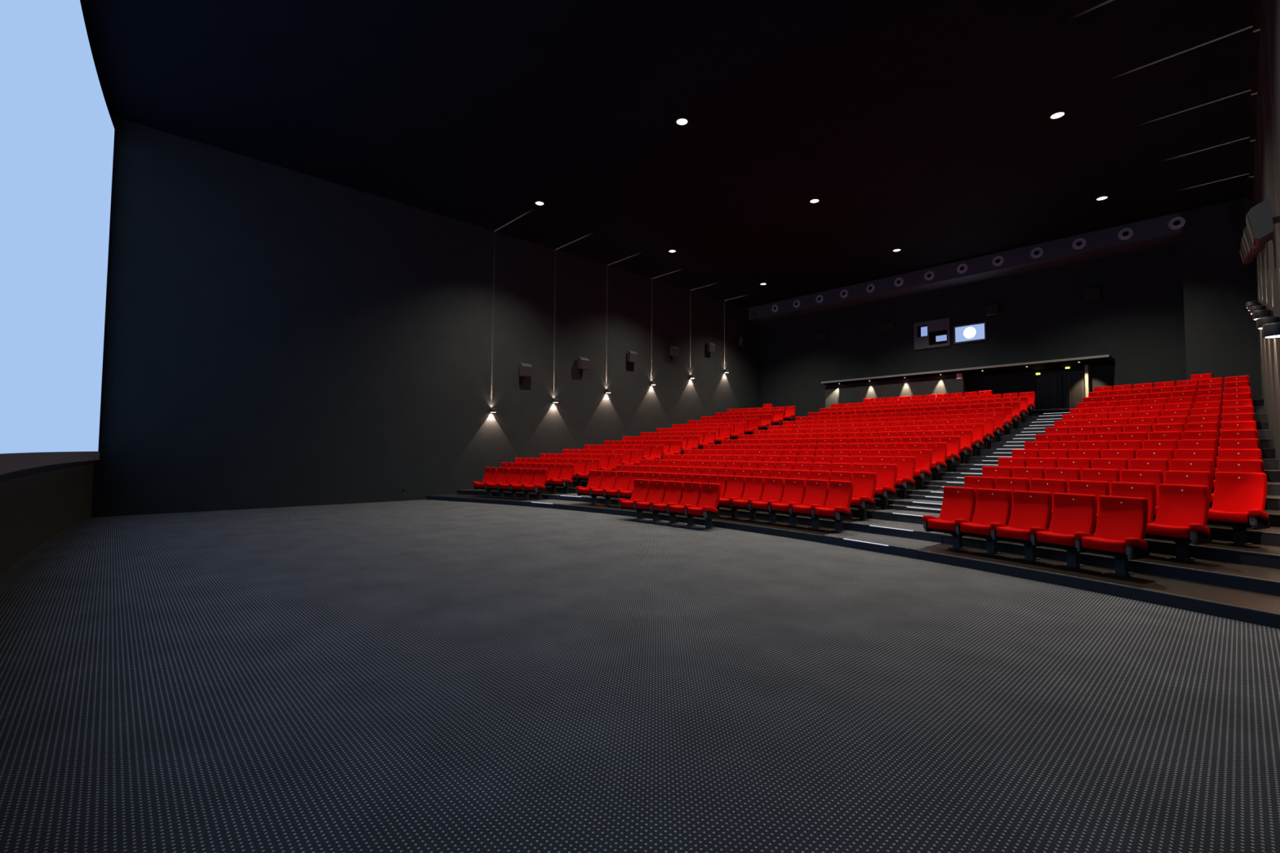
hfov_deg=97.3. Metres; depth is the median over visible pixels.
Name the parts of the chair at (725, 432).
backrest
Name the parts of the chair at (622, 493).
backrest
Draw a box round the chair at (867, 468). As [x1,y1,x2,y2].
[852,463,874,472]
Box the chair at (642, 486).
[617,479,649,519]
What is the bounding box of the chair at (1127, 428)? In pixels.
[1124,424,1152,439]
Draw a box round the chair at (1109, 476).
[1081,468,1119,495]
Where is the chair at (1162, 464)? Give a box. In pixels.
[1129,458,1168,484]
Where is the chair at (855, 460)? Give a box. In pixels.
[852,456,871,471]
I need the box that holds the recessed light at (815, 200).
[808,198,819,203]
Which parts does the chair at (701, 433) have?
backrest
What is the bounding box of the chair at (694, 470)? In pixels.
[687,466,702,474]
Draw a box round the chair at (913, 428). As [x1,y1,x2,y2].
[911,425,927,435]
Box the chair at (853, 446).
[850,443,867,456]
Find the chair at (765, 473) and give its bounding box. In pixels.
[752,468,770,477]
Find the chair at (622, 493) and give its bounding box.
[617,471,646,498]
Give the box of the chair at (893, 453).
[889,449,910,464]
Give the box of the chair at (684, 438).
[676,435,688,454]
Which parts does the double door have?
door frame, door, door frame, door, door frame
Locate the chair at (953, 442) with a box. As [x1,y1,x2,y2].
[940,435,960,471]
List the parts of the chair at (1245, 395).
backrest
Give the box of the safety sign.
[956,373,962,378]
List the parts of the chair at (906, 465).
backrest, armrest, panel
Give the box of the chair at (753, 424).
[744,417,759,434]
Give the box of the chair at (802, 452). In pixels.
[799,449,815,462]
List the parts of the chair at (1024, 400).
backrest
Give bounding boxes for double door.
[1036,369,1084,409]
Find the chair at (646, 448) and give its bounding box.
[640,444,651,459]
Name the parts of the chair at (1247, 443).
backrest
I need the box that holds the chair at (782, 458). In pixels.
[779,455,796,462]
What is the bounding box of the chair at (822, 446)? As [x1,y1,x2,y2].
[817,443,833,449]
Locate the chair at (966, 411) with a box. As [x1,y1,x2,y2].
[960,408,977,418]
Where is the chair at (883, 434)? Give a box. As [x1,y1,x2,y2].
[880,431,897,437]
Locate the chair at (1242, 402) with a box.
[1219,399,1253,428]
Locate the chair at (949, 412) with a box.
[944,409,959,419]
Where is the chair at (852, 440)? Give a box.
[849,437,866,449]
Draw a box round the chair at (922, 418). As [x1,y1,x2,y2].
[918,415,933,425]
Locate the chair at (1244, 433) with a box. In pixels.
[1215,429,1257,467]
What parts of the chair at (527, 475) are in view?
backrest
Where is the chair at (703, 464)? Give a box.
[695,460,711,467]
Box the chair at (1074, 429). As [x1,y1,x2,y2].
[1070,426,1095,440]
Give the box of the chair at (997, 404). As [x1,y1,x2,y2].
[986,402,1003,412]
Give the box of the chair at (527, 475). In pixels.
[509,468,534,498]
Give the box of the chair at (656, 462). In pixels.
[653,459,667,466]
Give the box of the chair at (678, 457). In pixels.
[675,454,689,460]
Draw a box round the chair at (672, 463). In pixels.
[666,459,681,466]
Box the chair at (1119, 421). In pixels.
[1102,417,1128,432]
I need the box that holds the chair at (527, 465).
[524,462,537,468]
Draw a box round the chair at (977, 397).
[972,395,986,404]
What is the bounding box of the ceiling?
[80,0,1253,307]
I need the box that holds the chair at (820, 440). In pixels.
[817,438,833,444]
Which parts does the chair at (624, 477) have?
backrest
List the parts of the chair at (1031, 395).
backrest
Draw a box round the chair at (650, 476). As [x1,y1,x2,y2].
[631,471,661,493]
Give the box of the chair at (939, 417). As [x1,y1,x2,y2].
[933,414,950,422]
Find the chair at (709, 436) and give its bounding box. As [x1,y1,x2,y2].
[697,431,715,448]
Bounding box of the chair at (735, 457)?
[732,454,747,461]
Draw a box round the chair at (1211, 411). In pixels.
[1191,407,1221,426]
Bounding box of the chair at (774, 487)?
[748,477,785,523]
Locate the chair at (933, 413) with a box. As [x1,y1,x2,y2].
[928,410,943,417]
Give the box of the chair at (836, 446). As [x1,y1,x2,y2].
[832,443,849,456]
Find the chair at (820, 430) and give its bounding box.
[817,427,832,438]
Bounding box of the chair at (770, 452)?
[767,449,782,455]
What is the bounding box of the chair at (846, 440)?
[832,437,848,451]
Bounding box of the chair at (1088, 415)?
[1084,412,1108,425]
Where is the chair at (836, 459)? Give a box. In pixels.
[832,455,852,463]
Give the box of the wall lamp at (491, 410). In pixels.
[489,408,496,413]
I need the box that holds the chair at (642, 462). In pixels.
[640,459,653,466]
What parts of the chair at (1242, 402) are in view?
backrest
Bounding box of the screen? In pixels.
[0,0,114,453]
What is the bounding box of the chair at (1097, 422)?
[1077,418,1102,433]
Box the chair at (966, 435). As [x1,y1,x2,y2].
[953,429,973,463]
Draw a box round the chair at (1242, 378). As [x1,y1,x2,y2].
[1222,375,1248,399]
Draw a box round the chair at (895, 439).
[883,436,901,444]
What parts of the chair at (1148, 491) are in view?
backrest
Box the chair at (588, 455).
[586,453,598,480]
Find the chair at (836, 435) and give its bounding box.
[832,432,848,445]
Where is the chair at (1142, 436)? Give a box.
[1117,431,1147,448]
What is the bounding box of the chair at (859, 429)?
[847,426,862,432]
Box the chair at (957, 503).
[922,486,976,549]
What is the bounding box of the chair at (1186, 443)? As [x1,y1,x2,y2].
[1179,439,1217,479]
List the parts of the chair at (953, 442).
backrest, armrest, panel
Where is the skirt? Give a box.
[0,460,93,577]
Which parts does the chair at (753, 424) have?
backrest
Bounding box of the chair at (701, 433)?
[693,431,704,449]
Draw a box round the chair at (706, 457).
[703,454,718,461]
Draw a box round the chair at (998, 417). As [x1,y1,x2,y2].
[986,412,1004,441]
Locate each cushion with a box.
[474,483,484,487]
[486,483,497,488]
[499,484,510,488]
[511,484,522,489]
[524,484,534,490]
[551,480,562,484]
[577,474,588,478]
[577,488,590,493]
[591,488,604,494]
[601,468,612,471]
[605,489,617,496]
[619,490,631,497]
[620,500,634,507]
[636,502,650,509]
[652,503,667,511]
[669,505,684,513]
[687,506,717,515]
[715,438,724,441]
[718,497,729,505]
[730,433,739,436]
[732,499,748,507]
[744,429,753,432]
[751,501,768,509]
[758,424,766,427]
[771,420,779,423]
[771,502,790,511]
[792,505,811,514]
[814,506,835,516]
[850,497,861,505]
[874,488,883,494]
[895,479,902,485]
[914,471,920,476]
[927,519,955,531]
[930,462,936,468]
[946,454,951,460]
[959,447,964,452]
[960,522,991,535]
[995,526,1031,540]
[1035,531,1075,546]
[1081,536,1125,553]
[1145,523,1190,538]
[1207,509,1249,523]
[1209,493,1213,503]
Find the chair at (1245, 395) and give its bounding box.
[1220,392,1251,420]
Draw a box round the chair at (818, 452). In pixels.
[815,449,832,456]
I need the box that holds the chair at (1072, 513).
[1029,493,1097,567]
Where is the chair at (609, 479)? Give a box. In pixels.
[589,471,617,505]
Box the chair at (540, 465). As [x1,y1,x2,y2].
[537,462,549,473]
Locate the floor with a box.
[0,499,1279,852]
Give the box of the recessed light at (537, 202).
[534,200,544,205]
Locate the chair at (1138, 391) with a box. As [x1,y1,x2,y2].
[1128,387,1150,399]
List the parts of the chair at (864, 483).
backrest, armrest, panel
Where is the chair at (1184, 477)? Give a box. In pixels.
[1153,470,1212,519]
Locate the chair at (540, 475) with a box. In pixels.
[521,468,547,499]
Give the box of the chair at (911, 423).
[906,420,922,431]
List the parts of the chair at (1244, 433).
backrest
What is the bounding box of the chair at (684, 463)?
[681,460,696,466]
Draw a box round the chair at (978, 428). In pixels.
[964,423,984,456]
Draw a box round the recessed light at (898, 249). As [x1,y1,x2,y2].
[892,248,901,252]
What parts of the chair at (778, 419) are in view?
backrest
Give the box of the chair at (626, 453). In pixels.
[619,448,631,465]
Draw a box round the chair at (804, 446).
[800,444,817,449]
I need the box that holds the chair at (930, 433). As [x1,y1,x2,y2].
[915,430,933,442]
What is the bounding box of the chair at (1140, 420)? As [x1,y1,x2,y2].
[1129,417,1157,431]
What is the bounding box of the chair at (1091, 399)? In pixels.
[1082,396,1102,407]
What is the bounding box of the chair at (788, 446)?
[786,444,800,449]
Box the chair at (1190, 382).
[1176,379,1199,390]
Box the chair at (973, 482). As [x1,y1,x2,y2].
[964,475,995,502]
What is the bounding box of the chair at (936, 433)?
[933,430,952,442]
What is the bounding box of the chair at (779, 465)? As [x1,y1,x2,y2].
[775,462,793,471]
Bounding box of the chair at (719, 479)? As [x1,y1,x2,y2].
[709,475,727,515]
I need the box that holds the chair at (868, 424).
[861,422,875,432]
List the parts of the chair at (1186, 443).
backrest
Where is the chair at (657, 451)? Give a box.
[643,444,663,459]
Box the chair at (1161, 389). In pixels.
[1151,386,1173,397]
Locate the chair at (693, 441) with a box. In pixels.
[680,435,699,453]
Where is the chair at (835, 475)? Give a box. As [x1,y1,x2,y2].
[831,471,853,481]
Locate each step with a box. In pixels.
[886,504,941,513]
[906,494,943,501]
[923,484,962,490]
[937,476,964,481]
[952,467,982,472]
[964,460,998,464]
[976,453,1012,456]
[986,445,1024,448]
[996,438,1035,441]
[1005,431,1044,435]
[1013,424,1053,428]
[1022,418,1062,422]
[1029,412,1069,416]
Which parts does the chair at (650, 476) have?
backrest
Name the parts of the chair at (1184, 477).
backrest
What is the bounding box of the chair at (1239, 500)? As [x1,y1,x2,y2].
[1206,471,1270,545]
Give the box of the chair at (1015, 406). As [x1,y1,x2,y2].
[1004,401,1021,428]
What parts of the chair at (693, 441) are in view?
backrest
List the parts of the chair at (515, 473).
backrest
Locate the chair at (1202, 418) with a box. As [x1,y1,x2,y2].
[1188,414,1220,434]
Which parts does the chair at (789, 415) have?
backrest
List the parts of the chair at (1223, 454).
backrest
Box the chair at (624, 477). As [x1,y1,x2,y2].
[603,471,631,498]
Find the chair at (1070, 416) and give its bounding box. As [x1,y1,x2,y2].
[1062,413,1084,426]
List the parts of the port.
port frame, port frame, port frame, port frame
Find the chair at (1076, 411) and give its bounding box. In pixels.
[1069,408,1091,416]
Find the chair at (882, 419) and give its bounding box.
[873,417,887,426]
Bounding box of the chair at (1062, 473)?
[1045,467,1080,493]
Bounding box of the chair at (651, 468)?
[643,465,657,472]
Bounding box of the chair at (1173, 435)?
[1149,431,1182,448]
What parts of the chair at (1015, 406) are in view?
backrest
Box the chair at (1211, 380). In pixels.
[1200,377,1223,388]
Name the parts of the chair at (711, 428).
backrest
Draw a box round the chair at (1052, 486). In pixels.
[1010,478,1067,529]
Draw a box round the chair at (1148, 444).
[1143,440,1177,458]
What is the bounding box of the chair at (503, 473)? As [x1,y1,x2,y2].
[484,467,510,497]
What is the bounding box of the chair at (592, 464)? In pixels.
[576,458,599,480]
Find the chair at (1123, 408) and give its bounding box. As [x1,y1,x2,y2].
[1115,405,1138,417]
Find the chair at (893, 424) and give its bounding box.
[890,421,906,426]
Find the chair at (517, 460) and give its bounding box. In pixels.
[515,457,527,462]
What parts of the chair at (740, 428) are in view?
backrest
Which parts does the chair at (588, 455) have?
backrest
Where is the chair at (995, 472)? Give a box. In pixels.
[982,466,1012,488]
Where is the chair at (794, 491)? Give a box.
[768,478,806,525]
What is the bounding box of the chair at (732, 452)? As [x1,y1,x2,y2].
[724,449,737,455]
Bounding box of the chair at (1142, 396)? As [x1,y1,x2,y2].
[1124,393,1146,404]
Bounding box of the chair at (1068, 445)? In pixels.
[1050,440,1079,457]
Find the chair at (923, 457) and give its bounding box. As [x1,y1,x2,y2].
[911,449,932,489]
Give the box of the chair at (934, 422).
[923,419,939,431]
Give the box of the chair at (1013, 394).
[1002,392,1017,401]
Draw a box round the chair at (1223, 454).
[1211,448,1262,493]
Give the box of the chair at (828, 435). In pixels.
[818,432,832,438]
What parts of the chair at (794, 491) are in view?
armrest, backrest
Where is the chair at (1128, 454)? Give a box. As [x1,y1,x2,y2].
[1102,448,1135,469]
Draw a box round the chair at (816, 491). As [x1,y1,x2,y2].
[788,479,829,528]
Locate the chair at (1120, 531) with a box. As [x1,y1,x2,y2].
[1074,495,1149,575]
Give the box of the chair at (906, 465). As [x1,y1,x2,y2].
[893,456,915,498]
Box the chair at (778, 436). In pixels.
[776,433,790,444]
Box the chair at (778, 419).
[770,409,784,425]
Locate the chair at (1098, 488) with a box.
[1049,480,1109,523]
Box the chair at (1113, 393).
[1108,389,1128,399]
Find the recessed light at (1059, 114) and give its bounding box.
[1048,111,1066,119]
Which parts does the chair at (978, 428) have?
backrest, armrest, panel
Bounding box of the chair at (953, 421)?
[939,418,956,430]
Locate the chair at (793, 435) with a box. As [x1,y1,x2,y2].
[790,433,804,439]
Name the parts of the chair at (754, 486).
armrest, backrest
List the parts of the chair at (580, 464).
backrest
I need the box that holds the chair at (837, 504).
[811,480,853,532]
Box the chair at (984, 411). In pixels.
[977,407,994,417]
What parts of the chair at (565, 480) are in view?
backrest, armrest, panel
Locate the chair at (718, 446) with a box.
[715,444,728,449]
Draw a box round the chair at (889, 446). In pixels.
[886,443,905,450]
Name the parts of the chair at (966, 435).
backrest, armrest, panel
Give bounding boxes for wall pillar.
[1180,197,1261,399]
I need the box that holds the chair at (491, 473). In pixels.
[472,466,497,497]
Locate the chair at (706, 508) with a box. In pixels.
[684,483,720,528]
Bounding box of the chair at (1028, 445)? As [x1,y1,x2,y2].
[1024,441,1050,457]
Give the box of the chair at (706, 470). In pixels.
[702,466,719,475]
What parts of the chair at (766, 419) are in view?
backrest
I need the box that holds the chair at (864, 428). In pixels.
[862,426,877,437]
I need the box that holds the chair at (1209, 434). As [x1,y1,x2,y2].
[1182,430,1217,449]
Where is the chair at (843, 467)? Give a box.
[831,462,852,471]
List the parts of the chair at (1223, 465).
backrest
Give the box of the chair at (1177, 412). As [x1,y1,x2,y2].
[1162,408,1190,422]
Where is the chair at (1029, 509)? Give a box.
[990,490,1052,560]
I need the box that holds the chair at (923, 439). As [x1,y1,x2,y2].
[920,436,939,471]
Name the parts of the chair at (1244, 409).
backrest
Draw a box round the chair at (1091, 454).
[1069,448,1101,468]
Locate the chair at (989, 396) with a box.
[986,393,1001,403]
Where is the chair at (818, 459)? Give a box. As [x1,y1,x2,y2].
[813,455,832,463]
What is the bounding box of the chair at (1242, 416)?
[1217,413,1255,446]
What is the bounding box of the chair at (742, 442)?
[733,439,746,444]
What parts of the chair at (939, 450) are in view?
backrest, armrest, panel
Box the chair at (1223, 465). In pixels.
[1209,459,1266,510]
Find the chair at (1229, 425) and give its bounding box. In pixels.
[1216,420,1256,457]
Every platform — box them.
[426,493,1279,629]
[457,488,1279,595]
[544,484,1279,568]
[572,480,1279,546]
[699,439,1273,448]
[699,448,1275,458]
[715,429,1271,444]
[744,421,1268,435]
[759,406,1265,430]
[763,413,1266,430]
[786,399,1263,421]
[894,488,1279,527]
[913,479,1279,510]
[929,471,1279,495]
[938,463,1279,482]
[952,456,1278,470]
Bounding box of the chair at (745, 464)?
[742,461,758,469]
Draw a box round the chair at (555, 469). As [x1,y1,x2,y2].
[545,463,561,493]
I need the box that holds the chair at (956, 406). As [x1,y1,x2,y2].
[954,404,969,413]
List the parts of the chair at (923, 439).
backrest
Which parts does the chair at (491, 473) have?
backrest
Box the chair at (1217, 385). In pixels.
[1198,382,1222,391]
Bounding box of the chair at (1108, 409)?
[1091,406,1114,418]
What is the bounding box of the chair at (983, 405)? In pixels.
[969,403,986,413]
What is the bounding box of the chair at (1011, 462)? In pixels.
[998,457,1026,472]
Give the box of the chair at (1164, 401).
[1143,397,1168,409]
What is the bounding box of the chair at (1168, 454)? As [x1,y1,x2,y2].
[1137,448,1173,470]
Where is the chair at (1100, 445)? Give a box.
[1079,440,1109,458]
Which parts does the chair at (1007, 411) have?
backrest, panel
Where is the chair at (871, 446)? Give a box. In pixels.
[867,443,886,452]
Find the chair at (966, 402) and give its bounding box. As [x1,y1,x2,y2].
[963,400,977,406]
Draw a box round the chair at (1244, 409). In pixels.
[1218,405,1253,436]
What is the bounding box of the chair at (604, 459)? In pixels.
[598,453,609,470]
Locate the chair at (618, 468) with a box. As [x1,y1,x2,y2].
[615,464,629,471]
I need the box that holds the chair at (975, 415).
[968,413,985,423]
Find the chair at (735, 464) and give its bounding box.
[726,461,742,468]
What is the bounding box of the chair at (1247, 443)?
[1213,438,1259,479]
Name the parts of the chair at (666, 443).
backrest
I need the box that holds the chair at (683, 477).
[676,473,693,482]
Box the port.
[953,321,986,343]
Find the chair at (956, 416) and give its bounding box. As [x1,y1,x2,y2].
[951,413,967,424]
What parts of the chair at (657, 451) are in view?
backrest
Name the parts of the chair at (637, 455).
backrest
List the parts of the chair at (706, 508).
armrest, backrest, armrest, panel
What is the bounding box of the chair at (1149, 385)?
[1133,382,1153,393]
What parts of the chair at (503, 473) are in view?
backrest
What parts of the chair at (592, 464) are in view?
backrest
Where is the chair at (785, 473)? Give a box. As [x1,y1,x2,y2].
[770,469,790,478]
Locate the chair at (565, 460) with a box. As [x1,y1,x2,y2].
[562,457,574,464]
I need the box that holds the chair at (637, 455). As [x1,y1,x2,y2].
[622,448,644,465]
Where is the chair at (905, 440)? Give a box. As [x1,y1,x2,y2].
[902,436,919,449]
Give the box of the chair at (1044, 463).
[1026,457,1057,479]
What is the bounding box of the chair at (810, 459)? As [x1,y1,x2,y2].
[796,455,814,462]
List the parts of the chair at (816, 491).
armrest, backrest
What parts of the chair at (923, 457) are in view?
backrest, armrest, panel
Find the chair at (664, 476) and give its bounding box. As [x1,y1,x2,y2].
[661,472,676,481]
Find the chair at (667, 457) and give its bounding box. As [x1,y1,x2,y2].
[662,454,675,460]
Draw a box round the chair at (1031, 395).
[1018,391,1035,411]
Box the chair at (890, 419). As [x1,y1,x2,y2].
[887,416,902,422]
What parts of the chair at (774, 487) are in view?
armrest, backrest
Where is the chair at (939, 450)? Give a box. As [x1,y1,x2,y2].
[926,442,947,480]
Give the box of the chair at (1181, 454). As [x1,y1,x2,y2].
[1175,448,1215,475]
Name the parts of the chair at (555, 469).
backrest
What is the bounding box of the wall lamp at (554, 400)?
[552,398,558,403]
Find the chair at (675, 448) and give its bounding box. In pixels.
[662,440,682,454]
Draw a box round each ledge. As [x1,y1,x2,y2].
[0,451,99,475]
[821,354,1115,385]
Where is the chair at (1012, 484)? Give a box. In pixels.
[995,477,1030,520]
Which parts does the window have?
panel, panel, panel, pane, panel, panel, panel, pane, panel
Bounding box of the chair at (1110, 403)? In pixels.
[1097,400,1119,412]
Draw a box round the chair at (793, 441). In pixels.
[788,438,802,447]
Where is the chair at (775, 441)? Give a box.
[773,439,787,444]
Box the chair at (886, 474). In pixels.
[873,463,897,508]
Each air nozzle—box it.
[771,304,778,311]
[792,299,799,307]
[815,294,823,302]
[840,289,848,297]
[866,283,875,292]
[893,277,903,286]
[924,271,934,280]
[956,263,968,273]
[991,255,1004,266]
[1030,247,1043,257]
[1071,238,1086,249]
[1118,227,1133,239]
[1168,216,1185,229]
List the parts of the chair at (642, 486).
armrest, backrest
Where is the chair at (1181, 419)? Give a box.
[1158,415,1187,431]
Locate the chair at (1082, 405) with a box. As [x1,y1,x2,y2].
[1076,401,1097,412]
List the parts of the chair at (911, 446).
backrest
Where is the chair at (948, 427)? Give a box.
[946,423,964,435]
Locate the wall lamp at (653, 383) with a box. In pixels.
[650,381,656,385]
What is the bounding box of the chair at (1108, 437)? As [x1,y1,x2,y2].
[1088,432,1116,448]
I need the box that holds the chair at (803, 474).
[789,470,809,479]
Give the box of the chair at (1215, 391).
[1196,388,1222,399]
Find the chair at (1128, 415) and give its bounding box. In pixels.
[1109,411,1133,424]
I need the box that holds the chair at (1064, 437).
[1061,433,1087,448]
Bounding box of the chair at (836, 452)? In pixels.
[833,449,851,456]
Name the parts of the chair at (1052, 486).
backrest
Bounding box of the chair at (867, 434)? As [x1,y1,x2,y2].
[864,431,879,439]
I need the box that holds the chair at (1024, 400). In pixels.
[1011,396,1028,422]
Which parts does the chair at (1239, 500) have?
backrest, armrest, panel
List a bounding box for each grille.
[522,366,532,376]
[580,360,589,368]
[630,353,637,362]
[672,347,679,356]
[709,344,715,351]
[742,338,746,346]
[817,333,825,340]
[882,321,891,330]
[986,304,997,315]
[1085,288,1099,299]
[1240,242,1245,260]
[1240,248,1244,263]
[1241,236,1248,257]
[1243,228,1250,253]
[1245,213,1255,245]
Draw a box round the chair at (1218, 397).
[1195,394,1222,409]
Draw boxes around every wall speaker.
[519,362,532,377]
[577,356,589,369]
[626,350,637,362]
[669,345,679,356]
[706,342,715,352]
[738,336,746,346]
[817,330,826,341]
[986,302,999,315]
[1240,242,1262,261]
[1240,248,1258,264]
[1241,235,1266,257]
[1243,226,1274,254]
[1245,197,1279,246]
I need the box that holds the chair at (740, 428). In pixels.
[729,422,745,439]
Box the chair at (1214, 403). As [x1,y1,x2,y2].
[1193,400,1221,418]
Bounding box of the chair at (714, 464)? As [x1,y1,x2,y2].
[711,460,726,467]
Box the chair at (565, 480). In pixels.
[550,463,574,493]
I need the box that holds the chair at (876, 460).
[872,456,893,464]
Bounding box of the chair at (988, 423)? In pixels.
[976,417,995,448]
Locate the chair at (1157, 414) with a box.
[1134,409,1160,423]
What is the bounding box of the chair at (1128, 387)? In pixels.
[1112,384,1132,393]
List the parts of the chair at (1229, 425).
backrest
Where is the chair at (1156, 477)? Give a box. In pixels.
[1120,469,1163,503]
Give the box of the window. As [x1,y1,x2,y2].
[913,317,950,350]
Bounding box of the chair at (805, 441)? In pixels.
[802,438,817,445]
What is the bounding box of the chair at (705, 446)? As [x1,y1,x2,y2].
[702,444,715,449]
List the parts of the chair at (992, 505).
armrest, backrest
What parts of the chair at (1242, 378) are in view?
backrest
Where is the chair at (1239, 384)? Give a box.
[1222,381,1249,406]
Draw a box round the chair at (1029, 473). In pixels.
[1012,466,1044,491]
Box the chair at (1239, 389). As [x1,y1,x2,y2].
[1221,386,1250,413]
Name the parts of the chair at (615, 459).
backrest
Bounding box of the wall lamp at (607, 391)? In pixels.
[605,389,611,393]
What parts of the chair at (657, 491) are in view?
armrest, backrest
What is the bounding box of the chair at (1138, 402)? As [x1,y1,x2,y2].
[1120,399,1142,411]
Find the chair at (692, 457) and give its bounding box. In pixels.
[689,454,703,460]
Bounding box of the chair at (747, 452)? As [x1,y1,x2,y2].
[737,449,752,455]
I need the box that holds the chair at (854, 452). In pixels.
[851,449,870,463]
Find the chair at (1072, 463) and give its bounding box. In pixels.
[1057,457,1091,480]
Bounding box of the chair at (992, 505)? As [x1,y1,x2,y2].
[955,488,1012,554]
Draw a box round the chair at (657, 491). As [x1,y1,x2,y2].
[633,480,666,521]
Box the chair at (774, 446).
[771,444,786,449]
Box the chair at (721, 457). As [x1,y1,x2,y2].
[717,454,733,461]
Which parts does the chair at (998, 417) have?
backrest, armrest, panel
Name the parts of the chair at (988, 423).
backrest, armrest, panel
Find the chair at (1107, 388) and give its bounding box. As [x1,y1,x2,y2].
[1093,386,1112,395]
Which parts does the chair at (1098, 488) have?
backrest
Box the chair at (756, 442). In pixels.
[746,439,759,444]
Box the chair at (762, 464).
[758,461,775,469]
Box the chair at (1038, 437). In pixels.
[1035,434,1060,448]
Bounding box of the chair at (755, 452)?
[752,449,767,455]
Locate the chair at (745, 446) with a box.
[742,444,756,449]
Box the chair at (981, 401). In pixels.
[978,398,994,408]
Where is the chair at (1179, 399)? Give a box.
[1168,395,1194,408]
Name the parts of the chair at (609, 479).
backrest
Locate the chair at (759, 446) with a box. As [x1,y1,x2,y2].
[756,444,771,449]
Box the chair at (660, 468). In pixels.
[657,466,672,472]
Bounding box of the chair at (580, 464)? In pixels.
[572,458,586,486]
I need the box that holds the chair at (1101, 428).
[1096,425,1123,440]
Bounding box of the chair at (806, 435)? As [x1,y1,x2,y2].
[804,433,817,439]
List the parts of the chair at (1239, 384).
backrest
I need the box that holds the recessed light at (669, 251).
[668,249,676,253]
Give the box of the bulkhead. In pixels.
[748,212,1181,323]
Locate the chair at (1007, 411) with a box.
[995,406,1013,435]
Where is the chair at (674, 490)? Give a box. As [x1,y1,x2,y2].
[649,480,684,524]
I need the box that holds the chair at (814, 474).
[809,470,831,481]
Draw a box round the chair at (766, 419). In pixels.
[758,413,772,434]
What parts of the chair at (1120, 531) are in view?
panel, armrest, backrest, armrest, panel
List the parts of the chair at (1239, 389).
backrest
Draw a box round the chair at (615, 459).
[600,453,622,471]
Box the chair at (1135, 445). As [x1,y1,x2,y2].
[1110,440,1142,458]
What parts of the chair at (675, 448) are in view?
backrest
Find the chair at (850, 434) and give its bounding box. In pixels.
[848,432,863,443]
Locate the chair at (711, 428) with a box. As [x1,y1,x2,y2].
[709,426,719,444]
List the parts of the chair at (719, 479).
backrest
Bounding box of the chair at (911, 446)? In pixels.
[906,442,925,479]
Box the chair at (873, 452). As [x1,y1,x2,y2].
[870,449,889,463]
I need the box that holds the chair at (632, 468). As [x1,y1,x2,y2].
[629,465,643,471]
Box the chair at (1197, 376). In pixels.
[1191,373,1213,384]
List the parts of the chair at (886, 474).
backrest, armrest, panel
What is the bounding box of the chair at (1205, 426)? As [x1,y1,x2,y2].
[1186,422,1219,442]
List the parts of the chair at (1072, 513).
armrest, backrest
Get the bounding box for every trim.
[1084,364,1090,397]
[1248,0,1261,200]
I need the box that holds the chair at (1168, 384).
[1154,381,1175,391]
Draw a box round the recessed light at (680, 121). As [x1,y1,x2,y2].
[675,117,688,125]
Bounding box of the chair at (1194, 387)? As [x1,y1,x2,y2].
[1173,384,1197,395]
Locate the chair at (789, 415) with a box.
[783,405,795,421]
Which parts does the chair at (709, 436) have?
backrest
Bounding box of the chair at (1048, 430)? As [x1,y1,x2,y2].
[1044,426,1069,440]
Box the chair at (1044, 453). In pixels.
[1040,448,1068,467]
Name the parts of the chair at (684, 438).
backrest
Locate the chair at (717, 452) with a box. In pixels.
[710,449,724,455]
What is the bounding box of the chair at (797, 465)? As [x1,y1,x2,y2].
[793,462,812,471]
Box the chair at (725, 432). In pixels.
[714,426,731,443]
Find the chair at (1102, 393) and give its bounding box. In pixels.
[1088,391,1107,401]
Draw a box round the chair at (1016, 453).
[1012,448,1039,461]
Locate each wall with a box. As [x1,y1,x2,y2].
[26,115,760,517]
[760,241,1186,417]
[825,373,972,408]
[1252,0,1279,470]
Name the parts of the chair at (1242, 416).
backrest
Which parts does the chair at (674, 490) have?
armrest, backrest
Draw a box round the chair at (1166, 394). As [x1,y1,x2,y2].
[1147,391,1170,403]
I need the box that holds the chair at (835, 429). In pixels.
[832,427,847,439]
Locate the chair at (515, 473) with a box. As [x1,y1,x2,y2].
[497,467,522,497]
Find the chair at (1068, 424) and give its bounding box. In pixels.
[1053,419,1077,433]
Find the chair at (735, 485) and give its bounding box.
[717,475,745,518]
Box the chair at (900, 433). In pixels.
[897,431,915,443]
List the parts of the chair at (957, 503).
armrest, backrest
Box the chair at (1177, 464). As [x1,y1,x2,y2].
[1170,458,1213,491]
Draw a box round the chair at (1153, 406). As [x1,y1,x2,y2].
[1139,404,1164,416]
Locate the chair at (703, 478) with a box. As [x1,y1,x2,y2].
[693,474,710,483]
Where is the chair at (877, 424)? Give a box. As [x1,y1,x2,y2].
[875,422,890,431]
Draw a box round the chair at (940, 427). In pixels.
[928,424,945,436]
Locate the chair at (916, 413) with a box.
[913,411,928,420]
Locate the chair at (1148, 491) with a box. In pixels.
[1093,481,1156,533]
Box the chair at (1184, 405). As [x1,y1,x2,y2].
[1165,402,1191,415]
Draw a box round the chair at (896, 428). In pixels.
[893,426,910,436]
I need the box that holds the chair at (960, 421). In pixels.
[957,418,975,429]
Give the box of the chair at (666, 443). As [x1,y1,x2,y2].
[658,440,670,459]
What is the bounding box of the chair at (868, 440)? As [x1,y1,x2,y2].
[866,437,883,447]
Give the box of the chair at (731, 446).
[728,444,742,449]
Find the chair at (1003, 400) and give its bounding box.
[995,397,1010,407]
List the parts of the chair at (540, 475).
backrest, armrest, panel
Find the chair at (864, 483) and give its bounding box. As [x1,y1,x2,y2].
[849,471,876,519]
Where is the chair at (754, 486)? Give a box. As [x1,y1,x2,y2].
[729,475,764,520]

